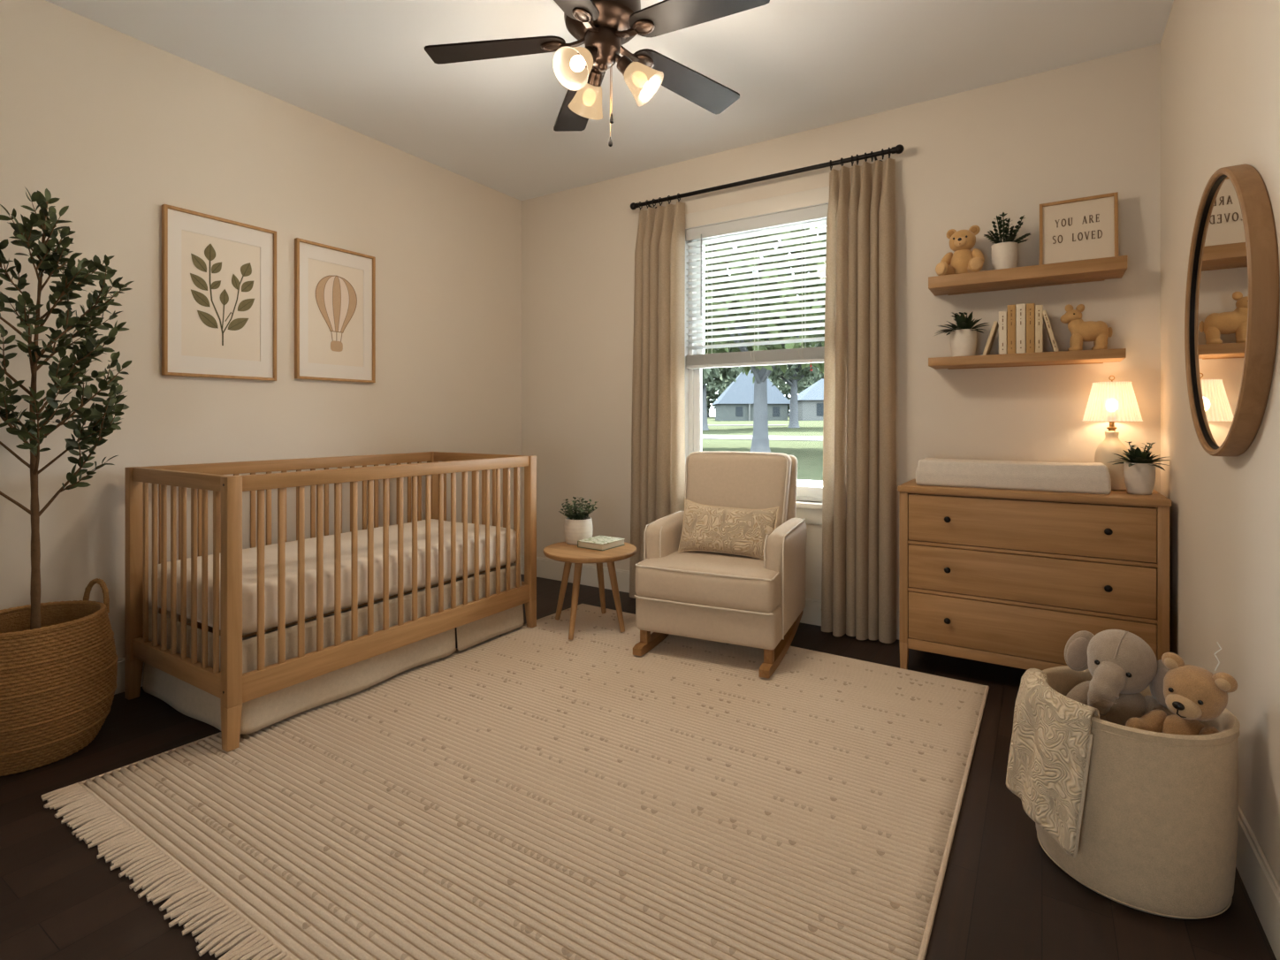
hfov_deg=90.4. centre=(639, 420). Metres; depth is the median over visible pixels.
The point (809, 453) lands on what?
ground
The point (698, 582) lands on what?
seat cushion
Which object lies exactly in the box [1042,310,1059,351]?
book
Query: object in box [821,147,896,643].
curtain
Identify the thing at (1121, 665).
elephant
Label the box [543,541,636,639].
side table
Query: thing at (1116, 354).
floating shelf
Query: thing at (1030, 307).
book
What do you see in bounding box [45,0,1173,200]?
ceiling
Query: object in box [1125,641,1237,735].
teddy bear
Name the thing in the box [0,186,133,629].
potted tree
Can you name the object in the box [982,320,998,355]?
book
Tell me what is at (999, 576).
dresser
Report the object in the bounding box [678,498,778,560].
lumbar pillow
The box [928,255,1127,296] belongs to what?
floating shelf
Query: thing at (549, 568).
baseboard
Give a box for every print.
[181,229,260,361]
[308,258,363,366]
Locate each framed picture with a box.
[161,204,276,380]
[294,237,375,382]
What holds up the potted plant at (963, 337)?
on the floating shelf at (1116, 354)
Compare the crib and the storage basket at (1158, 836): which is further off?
the crib
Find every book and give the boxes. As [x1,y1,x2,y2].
[577,535,624,550]
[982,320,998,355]
[998,311,1007,354]
[1007,304,1016,353]
[1016,303,1026,353]
[1026,303,1035,352]
[1035,304,1043,352]
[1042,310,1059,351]
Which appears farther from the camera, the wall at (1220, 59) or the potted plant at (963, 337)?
the potted plant at (963, 337)
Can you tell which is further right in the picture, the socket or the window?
the socket
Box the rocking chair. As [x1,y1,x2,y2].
[632,450,807,678]
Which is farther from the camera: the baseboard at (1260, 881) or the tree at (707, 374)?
the tree at (707, 374)
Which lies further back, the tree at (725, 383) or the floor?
the tree at (725, 383)
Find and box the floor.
[0,574,1276,959]
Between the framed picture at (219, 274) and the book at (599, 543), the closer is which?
the framed picture at (219, 274)
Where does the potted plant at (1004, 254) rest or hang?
on the floating shelf at (1114, 267)
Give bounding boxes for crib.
[124,451,536,752]
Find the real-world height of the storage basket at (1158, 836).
0.406 m
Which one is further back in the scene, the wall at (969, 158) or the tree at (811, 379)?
the tree at (811, 379)
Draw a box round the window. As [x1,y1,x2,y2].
[684,186,829,525]
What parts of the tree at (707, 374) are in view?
crown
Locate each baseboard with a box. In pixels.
[114,554,522,694]
[521,555,899,639]
[1235,805,1279,959]
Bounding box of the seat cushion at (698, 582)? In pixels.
[635,550,781,613]
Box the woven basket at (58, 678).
[0,578,118,776]
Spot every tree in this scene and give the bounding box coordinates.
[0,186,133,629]
[701,300,753,430]
[704,225,826,452]
[706,366,739,417]
[713,365,790,393]
[740,287,823,427]
[768,376,814,416]
[788,365,823,393]
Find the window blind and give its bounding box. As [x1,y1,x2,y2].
[685,204,828,371]
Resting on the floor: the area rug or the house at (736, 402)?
the area rug
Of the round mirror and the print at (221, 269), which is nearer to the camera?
the round mirror
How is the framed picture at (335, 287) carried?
attached to the wall at (118, 127)
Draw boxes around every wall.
[0,0,521,658]
[521,43,1160,611]
[1160,0,1279,884]
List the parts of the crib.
leg, rail, rail, rail, leg, rail, mattress, rail, rail, leg, rail, leg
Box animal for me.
[1059,304,1112,350]
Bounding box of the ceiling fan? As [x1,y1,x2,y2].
[424,0,769,146]
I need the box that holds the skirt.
[142,563,524,734]
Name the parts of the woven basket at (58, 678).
handle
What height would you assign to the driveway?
0.192 m
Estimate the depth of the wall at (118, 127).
2.79 m
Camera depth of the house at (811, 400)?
104.60 m
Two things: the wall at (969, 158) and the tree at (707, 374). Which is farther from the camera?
the tree at (707, 374)
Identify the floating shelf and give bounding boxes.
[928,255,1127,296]
[928,348,1126,369]
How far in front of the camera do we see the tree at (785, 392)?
168.46 m
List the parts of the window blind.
ladder cord, ladder cord, rail, ladder cord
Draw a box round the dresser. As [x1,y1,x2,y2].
[897,478,1171,670]
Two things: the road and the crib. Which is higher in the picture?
the road
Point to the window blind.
(811, 355)
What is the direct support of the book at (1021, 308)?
on the floating shelf at (1116, 354)
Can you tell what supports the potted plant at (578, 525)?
on the side table
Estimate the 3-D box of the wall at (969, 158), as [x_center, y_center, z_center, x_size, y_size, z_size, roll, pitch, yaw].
[0.686,-0.233,3.601,3.510,2.625,0.140,0,0,32]
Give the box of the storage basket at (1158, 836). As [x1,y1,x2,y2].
[1035,665,1240,919]
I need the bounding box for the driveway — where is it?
[708,424,788,425]
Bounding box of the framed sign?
[1039,191,1118,264]
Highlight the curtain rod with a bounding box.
[630,144,904,209]
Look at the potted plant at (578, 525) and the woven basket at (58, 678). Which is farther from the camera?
the potted plant at (578, 525)
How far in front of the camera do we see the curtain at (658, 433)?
3.74 m
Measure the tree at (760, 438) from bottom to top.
16.374 m
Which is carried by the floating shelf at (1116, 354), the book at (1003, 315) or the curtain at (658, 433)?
the book at (1003, 315)
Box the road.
[701,434,822,441]
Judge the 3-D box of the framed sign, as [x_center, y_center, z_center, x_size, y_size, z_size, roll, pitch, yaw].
[1.849,-0.794,2.686,0.274,0.290,0.045,0,0,32]
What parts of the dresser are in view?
leg, knob, knob, knob, drawer, drawer, drawer, knob, knob, leg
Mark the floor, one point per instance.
(1002, 897)
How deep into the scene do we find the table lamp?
2.56 m
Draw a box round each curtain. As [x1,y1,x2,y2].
[629,193,685,598]
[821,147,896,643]
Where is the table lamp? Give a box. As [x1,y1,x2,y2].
[1081,375,1142,490]
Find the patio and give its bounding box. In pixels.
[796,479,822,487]
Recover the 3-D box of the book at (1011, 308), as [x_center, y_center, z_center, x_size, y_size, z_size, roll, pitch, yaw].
[1.630,-0.391,2.784,0.031,0.213,0.131,0,0,32]
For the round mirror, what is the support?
attached to the wall at (1220, 59)
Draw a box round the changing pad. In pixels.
[915,457,1111,494]
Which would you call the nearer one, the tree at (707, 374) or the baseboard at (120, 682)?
the baseboard at (120, 682)
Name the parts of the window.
casing, sash, sash, sill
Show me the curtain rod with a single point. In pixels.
(899, 148)
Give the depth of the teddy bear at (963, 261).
2.85 m
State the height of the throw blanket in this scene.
0.333 m
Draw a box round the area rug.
[41,603,989,959]
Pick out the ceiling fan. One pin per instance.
(603, 26)
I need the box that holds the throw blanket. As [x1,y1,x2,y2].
[1005,668,1099,858]
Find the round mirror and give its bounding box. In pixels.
[1184,164,1279,457]
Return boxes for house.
[712,368,790,420]
[789,378,823,420]
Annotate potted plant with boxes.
[558,496,597,545]
[934,312,987,356]
[983,212,1030,269]
[1106,441,1169,495]
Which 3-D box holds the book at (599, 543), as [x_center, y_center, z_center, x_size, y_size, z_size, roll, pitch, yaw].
[-0.201,0.637,3.308,0.166,0.034,0.188,0,0,35]
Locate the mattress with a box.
[151,518,516,634]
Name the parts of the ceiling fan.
blade, lamp shade, blade, light bulb, blade, lamp shade, lamp arm, lamp arm, pull chain, lamp arm, lamp shade, blade, blade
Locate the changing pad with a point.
(1075, 477)
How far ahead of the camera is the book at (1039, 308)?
2.68 m
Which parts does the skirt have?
panel, panel, panel, panel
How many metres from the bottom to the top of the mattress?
0.202 m
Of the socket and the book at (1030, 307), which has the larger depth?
the book at (1030, 307)
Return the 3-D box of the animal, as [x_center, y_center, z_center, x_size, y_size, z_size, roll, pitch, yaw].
[1.855,-0.382,2.643,0.181,0.206,0.071,0,0,27]
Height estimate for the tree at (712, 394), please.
22.613 m
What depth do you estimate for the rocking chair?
2.87 m
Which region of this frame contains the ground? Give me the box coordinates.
[701,416,822,480]
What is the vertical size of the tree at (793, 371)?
15.188 m
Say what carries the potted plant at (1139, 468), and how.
on the dresser
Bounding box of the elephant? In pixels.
[1064,629,1171,725]
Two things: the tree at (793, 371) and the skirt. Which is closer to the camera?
the skirt
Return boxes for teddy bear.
[935,225,984,275]
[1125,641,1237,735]
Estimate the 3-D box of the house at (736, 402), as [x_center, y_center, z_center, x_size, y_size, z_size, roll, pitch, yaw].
[19.527,-4.390,112.800,12.618,9.459,9.600,0,0,0]
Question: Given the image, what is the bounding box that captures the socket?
[1106,421,1117,431]

